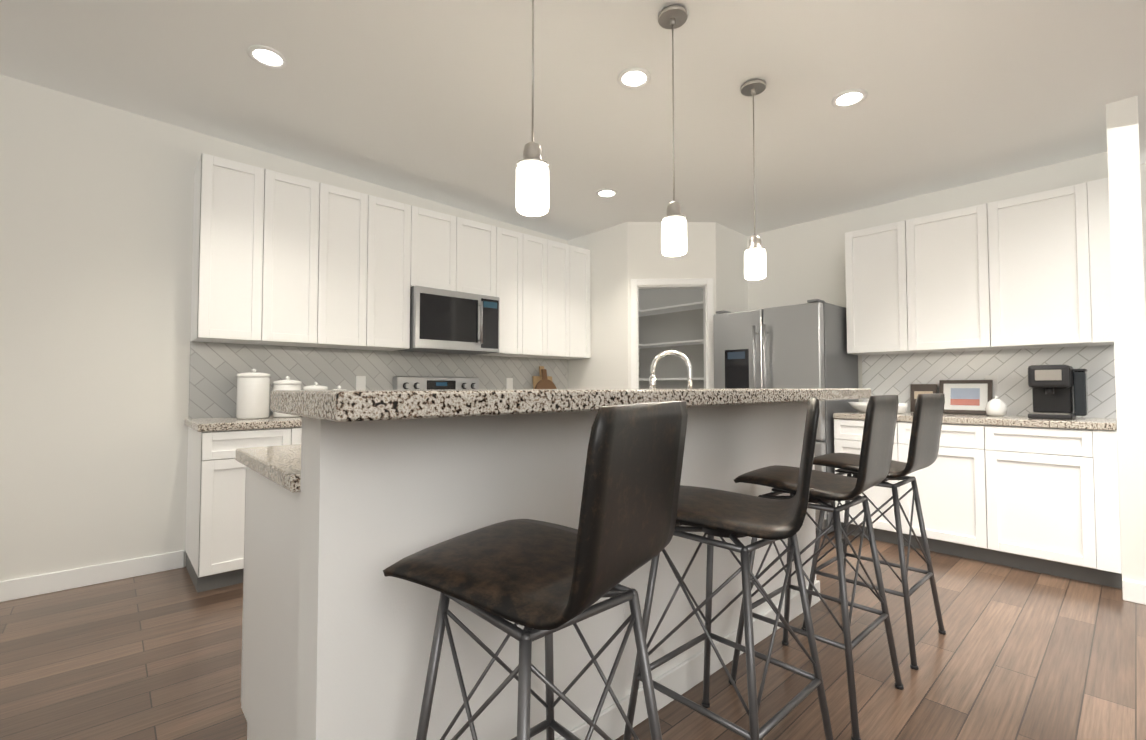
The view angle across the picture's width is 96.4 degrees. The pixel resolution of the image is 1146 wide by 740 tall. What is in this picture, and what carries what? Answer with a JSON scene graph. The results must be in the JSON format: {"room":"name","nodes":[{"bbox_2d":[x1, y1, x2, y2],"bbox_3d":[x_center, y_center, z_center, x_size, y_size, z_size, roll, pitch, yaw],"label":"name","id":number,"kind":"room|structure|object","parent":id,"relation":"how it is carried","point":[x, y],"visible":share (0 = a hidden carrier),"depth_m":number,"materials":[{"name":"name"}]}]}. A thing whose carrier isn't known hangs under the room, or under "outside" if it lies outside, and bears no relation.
{"room":"kitchen","nodes":[
{"label":"kitchen","id":0,"kind":"room"},
{"bbox_2d":[0,74,567,580],"bbox_3d":[-2.509,-0.217,3.227,9.140,2.860,0.200,2,-3,-42],"label":"wall","id":1,"kind":"structure","parent":0,"point":[96,226],"depth_m":2.91,"materials":[{"name":"white paint"}]},
{"bbox_2d":[0,550,183,601],"bbox_3d":[-4.092,1.108,1.598,4.605,0.105,0.014,2,-3,-42],"label":"baseboard","id":2,"kind":"structure","parent":1,"relation":"attached to","point":[46,583],"depth_m":2.85,"materials":[{"name":"white wood"}]},
{"bbox_2d":[190,153,279,348],"bbox_3d":[-2.135,-0.717,3.214,0.375,1.080,0.342,2,-3,-42],"label":"upper cabinet","id":3,"kind":"object","parent":1,"relation":"attached to","point":[233,298],"depth_m":3.09,"materials":[{"name":"white wood"}]},
{"bbox_2d":[264,173,331,348],"bbox_3d":[-1.918,-0.711,3.411,0.431,1.080,0.342,2,-3,-42],"label":"upper cabinet","id":4,"kind":"object","parent":1,"relation":"attached to","point":[306,282],"depth_m":3.34,"materials":[{"name":"white wood"}]},
{"bbox_2d":[328,186,379,352],"bbox_3d":[-1.682,-0.704,3.626,0.430,1.080,0.342,2,-3,-42],"label":"upper cabinet","id":5,"kind":"object","parent":1,"relation":"attached to","point":[355,215],"depth_m":3.56,"materials":[{"name":"white wood"}]},
{"bbox_2d":[364,198,419,352],"bbox_3d":[-1.445,-0.697,3.841,0.430,1.080,0.342,2,-3,-42],"label":"upper cabinet","id":6,"kind":"object","parent":1,"relation":"attached to","point":[399,222],"depth_m":3.76,"materials":[{"name":"white wood"}]},
{"bbox_2d":[420,208,463,291],"bbox_3d":[-1.166,-0.923,4.102,0.435,0.610,0.342,2,-3,-42],"label":"upper cabinet","id":7,"kind":"object","parent":1,"relation":"attached to","point":[441,234],"depth_m":4.01,"materials":[{"name":"white wood"}]},
{"bbox_2d":[396,286,499,354],"bbox_3d":[-1.007,-0.380,4.152,0.744,0.463,0.449,2,-3,-42],"label":"microwave","id":8,"kind":"object","parent":7,"relation":"attached to","point":[448,321],"visible":0.98,"depth_m":3.99,"materials":[{"name":"grey metal"}]},
{"bbox_2d":[464,219,491,295],"bbox_3d":[-0.926,-0.916,4.321,0.435,0.610,0.342,2,-3,-42],"label":"upper cabinet","id":9,"kind":"object","parent":1,"relation":"attached to","point":[477,235],"depth_m":4.23,"materials":[{"name":"white wood"}]},
{"bbox_2d":[468,226,531,356],"bbox_3d":[-0.661,-0.674,4.554,0.388,1.080,0.342,2,-3,-42],"label":"upper cabinet","id":10,"kind":"object","parent":1,"relation":"attached to","point":[511,250],"depth_m":4.47,"materials":[{"name":"white wood"}]},
{"bbox_2d":[520,236,555,360],"bbox_3d":[-0.455,-0.667,4.741,0.389,1.080,0.342,2,-3,-42],"label":"upper cabinet","id":11,"kind":"object","parent":1,"relation":"attached to","point":[543,250],"depth_m":4.68,"materials":[{"name":"white wood"}]},
{"bbox_2d":[536,242,575,360],"bbox_3d":[-0.249,-0.661,4.929,0.389,1.080,0.342,2,-3,-42],"label":"upper cabinet","id":12,"kind":"object","parent":1,"relation":"attached to","point":[565,253],"depth_m":4.87,"materials":[{"name":"white wood"}]},
{"bbox_2d":[576,247,590,358],"bbox_3d":[-0.063,-0.656,5.098,0.334,1.080,0.342,2,-3,-42],"label":"upper cabinet","id":13,"kind":"object","parent":1,"relation":"attached to","point":[583,335],"depth_m":5.03,"materials":[{"name":"white wood"}]},
{"bbox_2d":[638,309,642,380],"bbox_3d":[0.396,0.098,5.516,0.720,1.540,0.292,2,-3,-42],"label":"shelf","id":14,"kind":"object","parent":1,"relation":"attached to","point":[640,312],"depth_m":5.76,"materials":[{"name":"white wood"}]},
{"bbox_2d":[532,366,556,388],"bbox_3d":[-0.280,0.159,4.974,0.275,0.398,0.143,2,-3,-42],"label":"cutting board","id":15,"kind":"object","parent":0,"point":[543,380],"visible":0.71,"depth_m":4.96,"materials":[{"name":"brown wood"}]},
{"bbox_2d":[0,531,1145,739],"bbox_3d":[0.408,1.167,0.271,9.540,0.100,8.430,2,-3,-42],"label":"floor","id":16,"kind":"structure","parent":0,"point":[1012,653],"depth_m":2.04,"materials":[{"name":"brown wood"}]},
{"bbox_2d":[185,425,301,592],"bbox_3d":[-1.999,0.775,3.095,0.482,0.870,0.627,2,-3,-42],"label":"base cabinet","id":17,"kind":"object","parent":16,"relation":"on","point":[215,502],"depth_m":2.80,"materials":[{"name":"white wood"}]},
{"bbox_2d":[184,416,301,432],"bbox_3d":[-1.708,0.328,3.368,1.300,0.040,0.637,2,-3,-42],"label":"countertop","id":18,"kind":"structure","parent":17,"relation":"on","point":[194,423],"depth_m":2.93,"materials":[{"name":"beige stone"}]},
{"bbox_2d":[236,369,270,418],"bbox_3d":[-2.000,0.146,3.205,0.183,0.310,0.183,2,-3,-42],"label":"canister","id":19,"kind":"object","parent":18,"relation":"on","point":[253,394],"visible":0.96,"depth_m":3.13,"materials":[{"name":"white ceramic"}]},
{"bbox_2d":[273,376,301,417],"bbox_3d":[-1.859,0.173,3.332,0.167,0.265,0.167,2,-3,-42],"label":"canister","id":20,"kind":"object","parent":18,"relation":"on","point":[287,384],"visible":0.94,"depth_m":3.27,"materials":[{"name":"white ceramic"}]},
{"bbox_2d":[303,382,327,389],"bbox_3d":[-1.734,0.194,3.446,0.152,0.230,0.152,2,-3,-42],"label":"canister","id":21,"kind":"object","parent":18,"relation":"on","point":[315,386],"visible":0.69,"depth_m":3.40,"materials":[{"name":"white ceramic"}]},
{"bbox_2d":[393,376,478,389],"bbox_3d":[-0.912,0.644,4.015,0.744,1.190,0.702,2,-3,-42],"label":"range","id":22,"kind":"object","parent":16,"relation":"on","point":[418,383],"visible":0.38,"depth_m":4.19,"materials":[{"name":"silver metal"}]},
{"bbox_2d":[235,400,822,739],"bbox_3d":[0.104,0.653,2.145,2.438,1.050,0.814,2,-3,-42],"label":"kitchen island","id":23,"kind":"object","parent":16,"relation":"on","point":[352,496],"depth_m":1.31,"materials":[{"name":"white paint"}]},
{"bbox_2d":[270,388,870,423],"bbox_3d":[0.386,0.094,1.854,2.510,0.050,0.470,2,-3,-42],"label":"island countertop","id":24,"kind":"structure","parent":23,"relation":"on","point":[329,406],"depth_m":1.09,"materials":[{"name":"stone"}]},
{"bbox_2d":[649,350,691,388],"bbox_3d":[0.490,0.090,2.397,0.196,0.366,0.195,2,-3,-42],"label":"faucet","id":25,"kind":"object","parent":24,"relation":"on","point":[652,377],"visible":0.6,"depth_m":2.38,"materials":[{"name":"silver metal"}]},
{"bbox_2d":[383,401,687,739],"bbox_3d":[-0.058,0.604,1.028,0.532,1.081,0.502,-2,-3,42],"label":"stool","id":26,"kind":"object","parent":16,"relation":"on","point":[537,579],"visible":1,"depth_m":0.93,"materials":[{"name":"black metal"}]},
{"bbox_2d":[623,397,832,739],"bbox_3d":[0.460,0.619,1.486,0.568,1.081,0.585,2,-3,-42],"label":"stool","id":27,"kind":"object","parent":16,"relation":"on","point":[710,513],"visible":0.85,"depth_m":1.41,"materials":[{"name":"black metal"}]},
{"bbox_2d":[713,299,858,533],"bbox_3d":[1.778,0.367,4.338,0.817,1.765,0.910,2,-3,-42],"label":"fridge","id":28,"kind":"object","parent":16,"relation":"on","point":[799,346],"visible":0.48,"depth_m":4.02,"materials":[{"name":"grey metal"}]},
{"bbox_2d":[729,395,903,739],"bbox_3d":[0.909,0.632,1.906,0.463,1.081,0.496,2,-3,-42],"label":"stool","id":29,"kind":"object","parent":16,"relation":"on","point":[875,460],"visible":0.88,"depth_m":1.82,"materials":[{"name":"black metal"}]},
{"bbox_2d":[834,418,888,542],"bbox_3d":[2.352,0.800,3.875,0.627,0.870,0.474,2,-3,-42],"label":"base cabinet","id":30,"kind":"object","parent":16,"relation":"on","point":[848,432],"depth_m":3.74,"materials":[{"name":"white wood"}]},
{"bbox_2d":[801,393,945,669],"bbox_3d":[1.365,0.646,2.328,0.457,1.081,0.479,2,-3,-42],"label":"stool","id":31,"kind":"object","parent":16,"relation":"on","point":[926,431],"visible":0.71,"depth_m":2.23,"materials":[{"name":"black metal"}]},
{"bbox_2d":[885,418,972,558],"bbox_3d":[2.635,0.790,3.564,0.627,0.870,0.586,2,-3,-42],"label":"base cabinet","id":32,"kind":"object","parent":16,"relation":"on","point":[945,490],"depth_m":3.36,"materials":[{"name":"white wood"}]},
{"bbox_2d":[969,422,1121,588],"bbox_3d":[2.966,0.778,3.200,0.627,0.870,0.621,2,-3,-42],"label":"base cabinet","id":33,"kind":"object","parent":16,"relation":"on","point":[1046,498],"depth_m":2.98,"materials":[{"name":"white wood"}]},
{"bbox_2d":[833,410,1116,429],"bbox_3d":[2.680,0.333,3.522,0.637,0.040,1.460,2,-3,-42],"label":"countertop","id":34,"kind":"structure","parent":33,"relation":"on","point":[1021,419],"depth_m":3.19,"materials":[{"name":"beige stone"}]},
{"bbox_2d":[848,402,867,411],"bbox_3d":[2.269,0.289,3.962,0.250,0.075,0.250,2,-3,-42],"label":"bowl","id":35,"kind":"object","parent":34,"relation":"on","point":[860,406],"visible":0.44,"depth_m":3.92,"materials":[{"name":"white ceramic"}]},
{"bbox_2d":[898,403,907,412],"bbox_3d":[2.433,0.284,3.827,0.116,0.075,0.116,2,-3,-42],"label":"cup","id":36,"kind":"object","parent":34,"relation":"on","point":[902,407],"visible":0.58,"depth_m":3.78,"materials":[{"name":"white ceramic"}]},
{"bbox_2d":[910,384,936,411],"bbox_3d":[2.678,0.215,3.910,0.042,0.215,0.170,2,-3,-42],"label":"picture frame","id":37,"kind":"object","parent":34,"relation":"on","point":[916,389],"visible":0.56,"depth_m":3.93,"materials":[{"name":"brown wood"}]},
{"bbox_2d":[939,380,992,413],"bbox_3d":[2.849,0.195,3.721,0.060,0.244,0.310,2,-3,-42],"label":"photo frame","id":38,"kind":"object","parent":34,"relation":"on","point":[968,396],"visible":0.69,"depth_m":3.71,"materials":[{"name":"brown wood"}]},
{"bbox_2d":[985,396,1006,415],"bbox_3d":[2.854,0.242,3.454,0.116,0.135,0.116,2,-3,-42],"label":"jar","id":39,"kind":"object","parent":34,"relation":"on","point":[995,406],"visible":1,"depth_m":3.42,"materials":[{"name":"white ceramic"}]},
{"bbox_2d":[1028,364,1087,419],"bbox_3d":[3.012,0.136,3.184,0.295,0.330,0.257,2,-3,-42],"label":"coffee maker","id":40,"kind":"object","parent":34,"relation":"on","point":[1054,388],"visible":1,"depth_m":3.13,"materials":[{"name":"black plastic"}]},
{"bbox_2d":[0,0,1145,240],"bbox_3d":[0.372,-1.662,0.331,10.040,0.394,8.430,2,-3,-42],"label":"ceiling","id":41,"kind":"structure","parent":0,"point":[426,98],"depth_m":2.71,"materials":[{"name":"white paint"}]},
{"bbox_2d":[247,45,287,68],"bbox_3d":[-1.488,-1.525,2.498,0.170,0.012,0.170,2,-3,-42],"label":"recessed light","id":42,"kind":"object","parent":41,"relation":"in","point":[268,57],"visible":1,"depth_m":2.49,"materials":[{"name":"white plastic"}]},
{"bbox_2d":[516,0,548,215],"bbox_3d":[-0.128,-1.021,1.636,0.124,1.043,0.124,2,-3,-42],"label":"pendant light","id":43,"kind":"object","parent":41,"relation":"hanging from","point":[532,183],"visible":1,"depth_m":1.58,"materials":[{"name":"white glass"}]},
{"bbox_2d":[596,189,616,197],"bbox_3d":[0.270,-1.408,4.085,0.170,0.012,0.170,2,-3,-42],"label":"recessed light","id":44,"kind":"object","parent":41,"relation":"in","point":[606,193],"visible":0.96,"depth_m":4.09,"materials":[{"name":"white plastic"}]},
{"bbox_2d":[617,67,650,88],"bbox_3d":[0.311,-1.483,2.605,0.170,0.012,0.170,2,-3,-42],"label":"recessed light","id":45,"kind":"object","parent":41,"relation":"in","point":[634,78],"visible":1,"depth_m":2.60,"materials":[{"name":"white plastic"}]},
{"bbox_2d":[658,5,687,256],"bbox_3d":[0.422,-0.993,2.151,0.124,1.022,0.124,2,-3,-42],"label":"pendant light","id":46,"kind":"object","parent":41,"relation":"hanging from","point":[673,224],"visible":0.98,"depth_m":2.12,"materials":[{"name":"white glass"}]},
{"bbox_2d":[741,79,765,279],"bbox_3d":[0.931,-0.968,2.631,0.124,1.003,0.124,2,-3,-42],"label":"pendant light","id":47,"kind":"object","parent":41,"relation":"hanging from","point":[755,260],"visible":1,"depth_m":2.59,"materials":[{"name":"white glass"}]},
{"bbox_2d":[832,89,866,107],"bbox_3d":[1.479,-1.452,2.742,0.170,0.012,0.170,2,-3,-42],"label":"recessed light","id":48,"kind":"object","parent":41,"relation":"in","point":[849,98],"visible":1,"depth_m":2.74,"materials":[{"name":"white plastic"}]},
{"bbox_2d":[568,222,747,388],"bbox_3d":[0.840,-0.152,5.191,1.140,2.860,1.400,2,-3,-42],"label":"wall","id":49,"kind":"structure","parent":0,"point":[622,255],"depth_m":4.92,"materials":[{"name":"white paint"}]},
{"bbox_2d":[630,278,713,388],"bbox_3d":[0.911,0.212,4.723,0.756,2.100,0.114,0,-2,3],"label":"door frame","id":50,"kind":"structure","parent":49,"relation":"attached to","point":[706,285],"depth_m":4.70,"materials":[{"name":"white wood"}]},
{"bbox_2d":[643,301,703,380],"bbox_3d":[1.116,0.098,5.499,0.292,1.540,1.287,2,-3,-42],"label":"shelf","id":51,"kind":"object","parent":49,"relation":"attached to","point":[676,308],"depth_m":5.46,"materials":[{"name":"white wood"}]},
{"bbox_2d":[747,152,1107,401],"bbox_3d":[2.175,-0.168,4.719,0.200,2.860,3.895,2,-3,-42],"label":"wall","id":52,"kind":"structure","parent":0,"point":[805,261],"depth_m":4.44,"materials":[{"name":"white paint"}]},
{"bbox_2d":[845,223,896,357],"bbox_3d":[2.457,-0.616,4.017,0.342,0.970,0.474,2,-3,-42],"label":"upper cabinet","id":53,"kind":"object","parent":52,"relation":"attached to","point":[871,295],"depth_m":3.95,"materials":[{"name":"white wood"}]},
{"bbox_2d":[893,206,984,353],"bbox_3d":[2.740,-0.626,3.707,0.342,0.970,0.586,2,-3,-42],"label":"upper cabinet","id":54,"kind":"object","parent":52,"relation":"attached to","point":[934,278],"depth_m":3.64,"materials":[{"name":"white wood"}]},
{"bbox_2d":[973,178,1113,353],"bbox_3d":[3.071,-0.638,3.342,0.342,0.970,0.621,2,-3,-42],"label":"upper cabinet","id":55,"kind":"object","parent":52,"relation":"attached to","point":[1004,294],"depth_m":3.22,"materials":[{"name":"white wood"}]},
{"bbox_2d":[1106,95,1145,583],"bbox_3d":[3.251,-0.225,2.988,0.940,2.860,0.115,2,-3,-42],"label":"wall","id":56,"kind":"structure","parent":0,"point":[1126,242],"depth_m":2.67,"materials":[{"name":"white paint"}]},
{"bbox_2d":[1140,163,1145,312],"bbox_3d":[5.279,-0.260,1.904,0.200,2.860,4.220,2,-3,-42],"label":"wall","id":57,"kind":"structure","parent":0,"point":[1143,181],"depth_m":3.41,"materials":[{"name":"white paint"}]}
]}

